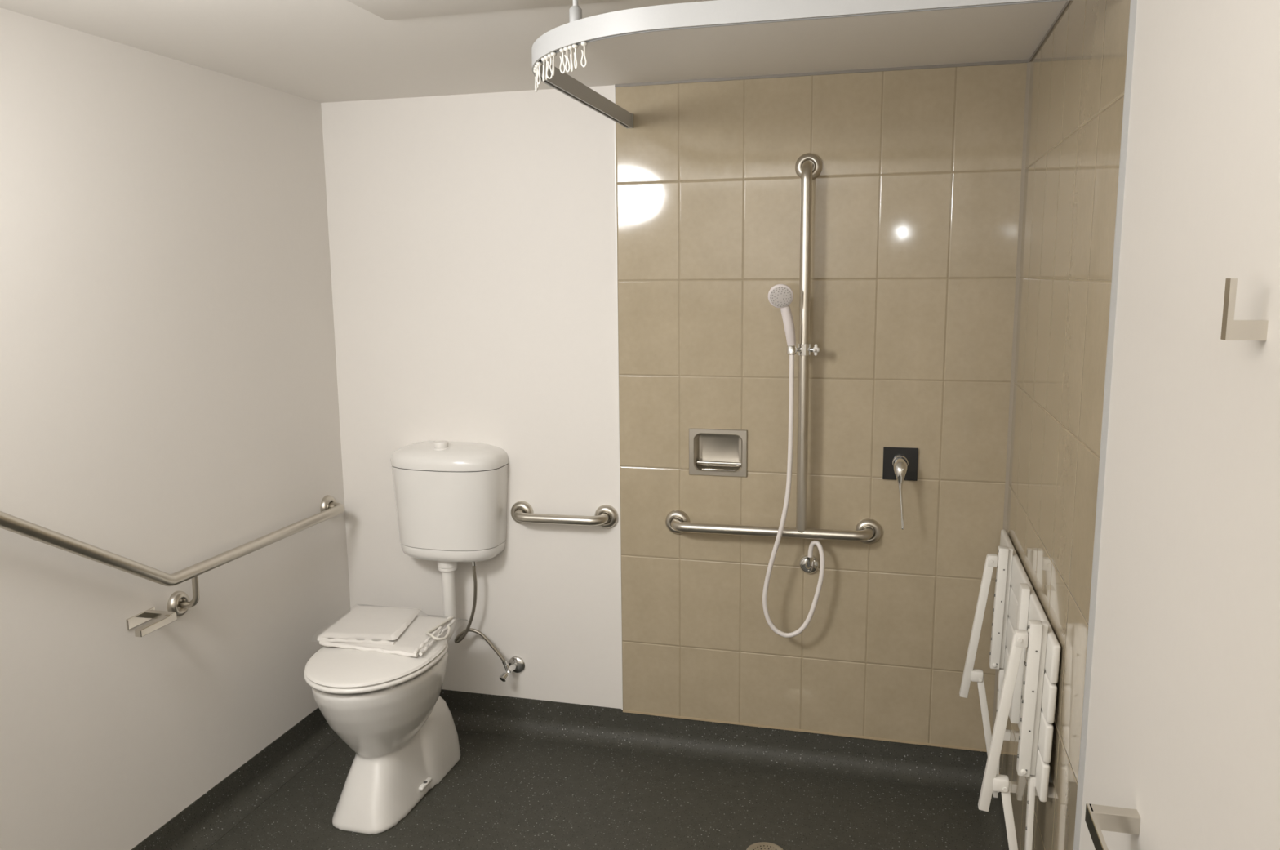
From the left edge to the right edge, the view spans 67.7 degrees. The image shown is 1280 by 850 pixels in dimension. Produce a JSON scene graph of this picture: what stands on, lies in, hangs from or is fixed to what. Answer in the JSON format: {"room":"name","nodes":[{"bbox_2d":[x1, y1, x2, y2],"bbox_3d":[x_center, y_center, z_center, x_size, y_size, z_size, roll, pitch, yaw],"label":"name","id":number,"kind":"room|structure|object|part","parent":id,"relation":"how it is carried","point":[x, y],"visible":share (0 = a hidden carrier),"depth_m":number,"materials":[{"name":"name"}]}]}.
{"room":"accessible bathroom","nodes":[
{"label":"accessible bathroom","id":0,"kind":"room"},
{"bbox_2d":[0,7,351,849],"bbox_3d":[-1.600,0.286,1.509,0.100,2.162,4.100,2,9,14],"label":"wall","id":1,"kind":"structure","parent":0,"point":[169,402],"depth_m":2.50,"materials":[{"name":"paint"}]},
{"bbox_2d":[125,607,177,636],"bbox_3d":[-1.266,0.508,2.454,0.088,0.028,0.143,2,9,14],"label":"toilet paper holder","id":2,"kind":"object","parent":1,"relation":"attached to","point":[163,618],"visible":1,"depth_m":2.46,"materials":[{"name":"metal"}]},
{"bbox_3d":[-1.300,0.504,2.488,0.006,0.028,0.095,2,9,14],"label":"plate","id":3,"kind":"part","parent":2,"relation":"part of","materials":[{"name":"metal"}]},
{"bbox_3d":[-1.235,0.510,2.437,0.020,0.019,0.125,2,9,14],"label":"roll arm","id":4,"kind":"part","parent":2,"relation":"part of","materials":[{"name":"metal"}]},
{"bbox_2d":[0,494,344,617],"bbox_3d":[-1.255,0.204,2.472,0.082,0.683,1.739,2,9,14],"label":"grab rail","id":5,"kind":"object","parent":1,"relation":"attached to","point":[179,602],"visible":0.98,"depth_m":2.52,"materials":[{"name":"metal"}]},
{"bbox_3d":[-1.234,0.451,2.600,0.074,0.100,0.017,2,9,14],"label":"support stem","id":6,"kind":"part","parent":5,"relation":"part of","materials":[{"name":"metal"}]},
{"bbox_2d":[131,707,339,849],"bbox_3d":[-1.513,1.297,1.652,0.058,0.119,3.908,2,9,14],"label":"baseboard","id":7,"kind":"structure","parent":1,"relation":"attached to","point":[205,821],"depth_m":2.90,"materials":[{"name":"plastic"}]},
{"bbox_2d":[320,84,621,708],"bbox_3d":[0.031,0.016,3.134,2.230,2.162,0.092,2,9,14],"label":"wall","id":8,"kind":"structure","parent":0,"point":[472,237],"depth_m":3.20,"materials":[{"name":"paint"}]},
{"bbox_2d":[390,440,508,642],"bbox_3d":[-0.676,0.407,3.154,0.395,0.688,0.344,2,9,14],"label":"cistern","id":9,"kind":"object","parent":8,"relation":"attached to","point":[451,497],"visible":0.91,"depth_m":3.15,"materials":[{"name":"ceramic"}]},
{"bbox_3d":[-0.657,0.104,3.192,0.395,0.068,0.170,2,9,14],"label":"tank lid","id":10,"kind":"part","parent":9,"relation":"part of","materials":[{"name":"ceramic"}]},
{"bbox_3d":[-0.655,0.271,3.219,0.391,0.266,0.167,2,9,14],"label":"tank","id":11,"kind":"part","parent":9,"relation":"part of","materials":[{"name":"ceramic"}]},
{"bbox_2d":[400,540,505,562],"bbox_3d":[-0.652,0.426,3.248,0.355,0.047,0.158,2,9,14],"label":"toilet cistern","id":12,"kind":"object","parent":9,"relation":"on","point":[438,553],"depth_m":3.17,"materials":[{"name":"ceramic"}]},
{"bbox_2d":[499,655,524,681],"bbox_3d":[-0.442,0.844,3.294,0.063,0.062,0.094,2,9,14],"label":"valve","id":13,"kind":"object","parent":8,"relation":"attached to","point":[516,664],"visible":1,"depth_m":3.32,"materials":[{"name":"silver metal"}]},
{"bbox_2d":[453,561,507,666],"bbox_3d":[-0.553,0.642,3.268,0.198,0.390,0.045,2,9,14],"label":"supply hose","id":14,"kind":"object","parent":13,"relation":"attached to","point":[463,633],"visible":0.98,"depth_m":3.28,"materials":[{"name":"metal"}]},
{"bbox_3d":[-0.465,0.863,3.272,0.027,0.032,0.035,6,11,35],"label":"valve handle","id":15,"kind":"part","parent":13,"relation":"part of","materials":[{"name":"silver metal"}]},
{"bbox_2d":[511,500,617,528],"bbox_3d":[-0.266,0.306,3.165,0.378,0.083,0.086,2,9,14],"label":"grab rail","id":16,"kind":"object","parent":8,"relation":"attached to","point":[606,516],"visible":1,"depth_m":3.14,"materials":[{"name":"metal"}]},
{"bbox_2d":[613,84,622,710],"bbox_3d":[-0.069,-0.039,3.099,0.004,2.042,0.009,2,9,14],"label":"trim","id":17,"kind":"structure","parent":8,"relation":"attached to","point":[614,85],"depth_m":3.09,"materials":[{"name":"white plastic"}]},
{"bbox_2d":[439,688,987,792],"bbox_3d":[0.021,1.036,3.221,2.230,0.119,0.058,2,9,14],"label":"baseboard","id":18,"kind":"structure","parent":8,"relation":"attached to","point":[935,766],"depth_m":3.18,"materials":[{"name":"plastic"}]},
{"bbox_2d":[622,709,986,751],"bbox_3d":[0.520,0.992,3.109,1.194,0.008,0.009,2,9,14],"label":"trim","id":19,"kind":"structure","parent":8,"relation":"attached to","point":[624,711],"depth_m":3.10,"materials":[{"name":"metal"}]},
{"bbox_2d":[615,62,1026,749],"bbox_3d":[0.513,-0.018,2.950,1.198,2.038,0.008,2,9,14],"label":"wall tiles","id":20,"kind":"structure","parent":8,"relation":"attached to","point":[916,193],"depth_m":2.93,"materials":[{"name":"beige tile"}]},
{"bbox_2d":[688,427,747,476],"bbox_3d":[0.252,0.084,3.050,0.187,0.151,0.050,2,9,14],"label":"soap dish","id":21,"kind":"object","parent":20,"relation":"attached to","point":[712,451],"visible":1,"depth_m":3.06,"materials":[{"name":"metal"}]},
{"bbox_2d":[665,152,881,543],"bbox_3d":[0.399,-0.216,2.901,0.683,1.184,0.082,2,9,14],"label":"grab rail","id":22,"kind":"object","parent":20,"relation":"attached to","point":[808,166],"visible":1,"depth_m":2.88,"materials":[{"name":"metal"}]},
{"bbox_2d":[762,284,824,637],"bbox_3d":[0.468,0.126,2.874,0.195,1.092,0.095,-2,9,-9],"label":"shower","id":23,"kind":"object","parent":22,"relation":"attached to","point":[780,295],"visible":1,"depth_m":2.85,"materials":[{"name":"plastic"}]},
{"bbox_2d":[786,345,796,354],"bbox_3d":[0.448,-0.222,2.822,0.030,0.027,0.030,2,9,14],"label":"connector","id":24,"kind":"object","parent":23,"relation":"on","point":[791,349],"depth_m":2.81,"materials":[{"name":"silver metal"}]},
{"bbox_3d":[0.524,-0.222,2.831,0.018,0.035,0.035,4,10,28],"label":"clamp knob","id":25,"kind":"part","parent":23,"relation":"part of","materials":[{"name":"white plastic"}]},
{"bbox_2d":[799,554,819,573],"bbox_3d":[0.527,0.440,2.989,0.063,0.068,0.050,2,9,14],"label":"outlet","id":26,"kind":"object","parent":20,"relation":"attached to","point":[808,565],"visible":0.99,"depth_m":3.00,"materials":[{"name":"silver metal"}]},
{"bbox_2d":[882,446,918,529],"bbox_3d":[0.777,0.189,2.858,0.102,0.231,0.097,2,9,14],"label":"shower mixer","id":27,"kind":"object","parent":20,"relation":"attached to","point":[900,464],"visible":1,"depth_m":2.88,"materials":[{"name":"silver metal"}]},
{"bbox_2d":[892,454,908,466],"bbox_3d":[0.779,0.118,2.859,0.048,0.048,0.058,2,9,14],"label":"tap","id":28,"kind":"object","parent":27,"relation":"on","point":[897,460],"depth_m":2.85,"materials":[{"name":"silver metal"}]},
{"bbox_3d":[0.772,0.205,2.841,0.042,0.205,0.056,2,9,14],"label":"lever","id":29,"kind":"part","parent":27,"relation":"part of","materials":[{"name":"silver metal"}]},
{"bbox_2d":[614,0,1071,87],"bbox_3d":[0.351,-0.933,2.214,1.194,0.008,1.200,2,9,14],"label":"trim","id":30,"kind":"structure","parent":8,"relation":"attached to","point":[1068,2],"depth_m":2.75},
{"bbox_2d":[991,58,1031,734],"bbox_3d":[1.083,-0.001,2.794,0.001,2.042,0.012,-6,10,-31],"label":"trim","id":31,"kind":"structure","parent":8,"relation":"attached to","point":[1028,64],"depth_m":2.74,"materials":[{"name":"beige tile"}]},
{"bbox_2d":[0,0,1066,102],"bbox_3d":[-0.482,-0.785,1.044,2.430,0.080,4.100,2,9,14],"label":"ceiling","id":32,"kind":"structure","parent":0,"point":[318,51],"depth_m":2.40,"materials":[{"name":"paint"}]},
{"bbox_2d":[346,0,624,20],"bbox_3d":[-0.358,-0.861,1.796,0.600,0.006,0.600,2,9,14],"label":"ceiling hatch","id":33,"kind":"object","parent":32,"relation":"attached to","point":[387,10],"visible":1,"depth_m":2.04,"materials":[{"name":"paint"}]},
{"bbox_2d":[531,0,1070,128],"bbox_3d":[0.104,-0.846,2.084,0.662,0.134,1.635,-6,10,-30],"label":"track","id":34,"kind":"object","parent":32,"relation":"attached to","point":[714,13],"visible":0.88,"depth_m":1.74,"materials":[{"name":"metal"}]},
{"bbox_2d":[533,69,537,91],"bbox_3d":[-0.228,-0.758,2.101,0.012,0.048,0.012,4,10,24],"label":"curtain hook","id":35,"kind":"object","parent":34,"relation":"hanging from","point":[534,71],"visible":0.42,"depth_m":2.10,"materials":[{"name":"white plastic"}]},
{"bbox_2d":[533,66,537,89],"bbox_3d":[-0.225,-0.754,2.077,0.012,0.049,0.012,-6,10,-29],"label":"curtain hook","id":36,"kind":"object","parent":34,"relation":"hanging from","point":[535,68],"visible":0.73,"depth_m":2.07,"materials":[{"name":"white plastic"}]},
{"bbox_2d":[534,64,538,88],"bbox_3d":[-0.220,-0.750,2.056,0.012,0.050,0.016,-1,9,-5],"label":"curtain hook","id":37,"kind":"object","parent":34,"relation":"hanging from","point":[535,65],"visible":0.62,"depth_m":2.05,"materials":[{"name":"white plastic"}]},
{"bbox_2d":[536,61,542,84],"bbox_3d":[-0.214,-0.748,2.030,0.012,0.047,0.012,-7,11,-36],"label":"curtain hook","id":38,"kind":"object","parent":34,"relation":"hanging from","point":[539,64],"visible":1,"depth_m":2.03,"materials":[{"name":"white plastic"}]},
{"bbox_2d":[541,57,546,81],"bbox_3d":[-0.199,-0.740,1.989,0.012,0.048,0.013,2,9,13],"label":"curtain hook","id":39,"kind":"object","parent":34,"relation":"hanging from","point":[543,59],"visible":0.99,"depth_m":1.99,"materials":[{"name":"white plastic"}]},
{"bbox_2d":[543,55,550,79],"bbox_3d":[-0.191,-0.738,1.972,0.012,0.049,0.012,-5,10,-28],"label":"curtain hook","id":40,"kind":"object","parent":34,"relation":"hanging from","point":[545,57],"visible":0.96,"depth_m":1.97,"materials":[{"name":"white plastic"}]},
{"bbox_2d":[546,53,552,79],"bbox_3d":[-0.185,-0.735,1.957,0.016,0.050,0.012,1,9,9],"label":"curtain hook","id":41,"kind":"object","parent":34,"relation":"hanging from","point":[549,55],"visible":1,"depth_m":1.96,"materials":[{"name":"white plastic"}]},
{"bbox_2d":[551,51,556,75],"bbox_3d":[-0.175,-0.734,1.942,0.012,0.047,0.012,5,10,30],"label":"curtain hook","id":42,"kind":"object","parent":34,"relation":"hanging from","point":[553,54],"visible":1,"depth_m":1.94,"materials":[{"name":"white plastic"}]},
{"bbox_2d":[559,48,565,73],"bbox_3d":[-0.155,-0.729,1.911,0.012,0.048,0.012,-3,9,-16],"label":"curtain hook","id":43,"kind":"object","parent":34,"relation":"hanging from","point":[562,51],"visible":1,"depth_m":1.91,"materials":[{"name":"white plastic"}]},
{"bbox_2d":[563,46,570,72],"bbox_3d":[-0.145,-0.726,1.899,0.012,0.049,0.012,-4,10,-21],"label":"curtain hook","id":44,"kind":"object","parent":34,"relation":"hanging from","point":[566,48],"visible":1,"depth_m":1.90,"materials":[{"name":"white plastic"}]},
{"bbox_2d":[568,44,573,71],"bbox_3d":[-0.137,-0.725,1.889,0.012,0.050,0.015,-5,10,-29],"label":"curtain hook","id":45,"kind":"object","parent":34,"relation":"hanging from","point":[570,47],"visible":1,"depth_m":1.89,"materials":[{"name":"white plastic"}]},
{"bbox_3d":[-0.127,-0.844,1.864,0.044,0.065,0.044,2,9,14],"label":"ceiling rod","id":46,"kind":"part","parent":34,"relation":"part of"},
{"bbox_2d":[572,44,578,68],"bbox_3d":[-0.127,-0.724,1.877,0.012,0.047,0.012,2,9,15],"label":"curtain hook","id":47,"kind":"object","parent":34,"relation":"hanging from","point":[575,46],"visible":1,"depth_m":1.88,"materials":[{"name":"white plastic"}]},
{"bbox_2d":[580,41,587,67],"bbox_3d":[-0.109,-0.721,1.858,0.013,0.048,0.012,-3,9,-13],"label":"curtain hook","id":48,"kind":"object","parent":34,"relation":"hanging from","point":[584,44],"visible":1,"depth_m":1.85,"materials":[{"name":"white plastic"}]},
{"bbox_2d":[207,729,986,849],"bbox_3d":[-0.463,1.429,1.393,2.430,0.080,4.100,2,9,14],"label":"floor","id":49,"kind":"structure","parent":0,"point":[502,793],"depth_m":2.86,"materials":[{"name":"plastic"}]},
{"bbox_2d":[303,631,461,834],"bbox_3d":[-0.774,0.902,2.924,0.374,0.491,0.563,2,9,14],"label":"toilet","id":50,"kind":"object","parent":49,"relation":"on","point":[389,709],"visible":0.86,"depth_m":2.78,"materials":[{"name":"ceramic"}]},
{"bbox_3d":[-0.790,0.679,2.831,0.368,0.022,0.440,2,9,14],"label":"lid","id":51,"kind":"part","parent":50,"relation":"part of","materials":[{"name":"white plastic"}]},
{"bbox_3d":[-0.790,0.698,2.834,0.374,0.015,0.446,2,9,14],"label":"seat","id":52,"kind":"part","parent":50,"relation":"part of","materials":[{"name":"white plastic"}]},
{"bbox_2d":[317,605,455,657],"bbox_3d":[-0.769,0.635,2.972,0.417,0.039,0.328,2,9,14],"label":"towel","id":53,"kind":"object","parent":50,"relation":"on","point":[399,631],"visible":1,"depth_m":2.93,"materials":[{"name":"white fabric"}]},
{"bbox_2d":[746,841,783,849],"bbox_3d":[0.347,1.185,2.637,0.110,0.005,0.110,2,9,14],"label":"floor drain","id":54,"kind":"object","parent":49,"relation":"on","point":[762,845],"visible":1,"depth_m":2.67,"materials":[{"name":"metal"}]},
{"bbox_2d":[1079,0,1279,849],"bbox_3d":[0.655,0.358,0.928,0.100,2.162,4.100,2,9,14],"label":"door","id":55,"kind":"structure","parent":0,"point":[1184,723],"depth_m":1.17,"materials":[{"name":"paint"}]},
{"bbox_2d":[977,791,1008,849],"bbox_3d":[0.589,1.364,1.111,0.058,0.119,3.908,2,9,14],"label":"baseboard","id":56,"kind":"structure","parent":55,"relation":"attached to","point":[993,824],"depth_m":2.74,"materials":[{"name":"plastic"}]},
{"bbox_2d":[999,0,1130,849],"bbox_3d":[0.941,0.092,2.223,0.008,2.038,1.200,2,9,14],"label":"wall tiles","id":57,"kind":"structure","parent":55,"relation":"attached to","point":[1077,86],"depth_m":1.96,"materials":[{"name":"beige tile"}]},
{"bbox_2d":[959,529,1060,849],"bbox_3d":[0.899,0.703,2.426,0.137,0.710,0.950,2,9,14],"label":"shower seat","id":58,"kind":"object","parent":57,"relation":"attached to","point":[1025,648],"visible":1,"depth_m":2.04,"materials":[{"name":"white plastic"}]},
{"bbox_3d":[0.916,0.550,2.596,0.075,0.402,0.021,2,9,14],"label":"leg","id":59,"kind":"part","parent":58,"relation":"part of","materials":[{"name":"white plastic"}]},
{"bbox_3d":[0.768,0.633,2.031,0.075,0.402,0.021,2,9,14],"label":"leg","id":60,"kind":"part","parent":58,"relation":"part of","materials":[{"name":"white plastic"}]},
{"bbox_3d":[0.973,0.493,2.574,0.045,0.337,0.030,2,9,14],"label":"support rail","id":61,"kind":"part","parent":58,"relation":"part of","materials":[{"name":"white plastic"}]},
{"bbox_3d":[0.997,0.846,2.623,0.037,0.370,0.030,2,9,14],"label":"wall post","id":62,"kind":"part","parent":58,"relation":"part of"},
{"bbox_3d":[0.903,0.544,2.273,0.028,0.335,0.045,2,9,14],"label":"rail","id":63,"kind":"part","parent":58,"relation":"part of","materials":[{"name":"white plastic"}]},
{"bbox_3d":[0.825,0.576,2.009,0.045,0.337,0.030,2,9,14],"label":"support rail","id":64,"kind":"part","parent":58,"relation":"part of","materials":[{"name":"white plastic"}]},
{"bbox_3d":[0.849,0.929,2.058,0.037,0.370,0.030,2,9,14],"label":"wall post","id":65,"kind":"part","parent":58,"relation":"part of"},
{"bbox_2d":[1073,0,1137,849],"bbox_3d":[0.790,0.183,1.647,0.009,2.044,0.004,2,9,14],"label":"trim","id":66,"kind":"structure","parent":55,"relation":"attached to","point":[1133,5],"depth_m":1.61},
{"bbox_2d":[1084,803,1140,849],"bbox_3d":[0.621,0.595,1.159,0.067,0.027,0.451,2,9,14],"label":"towel rail","id":67,"kind":"object","parent":55,"relation":"attached to","point":[1098,818],"visible":1,"depth_m":1.35,"materials":[{"name":"metal"}]},
{"bbox_3d":[0.592,0.595,1.166,0.007,0.027,0.451,2,9,14],"label":"rail","id":68,"kind":"part","parent":67,"relation":"part of","materials":[{"name":"metal"}]},
{"bbox_2d":[1220,278,1268,340],"bbox_3d":[0.607,-0.116,0.956,0.036,0.062,0.014,2,9,14],"label":"robe hook","id":69,"kind":"object","parent":55,"relation":"attached to","point":[1232,329],"visible":1,"depth_m":0.95,"materials":[{"name":"metal"}]}
]}

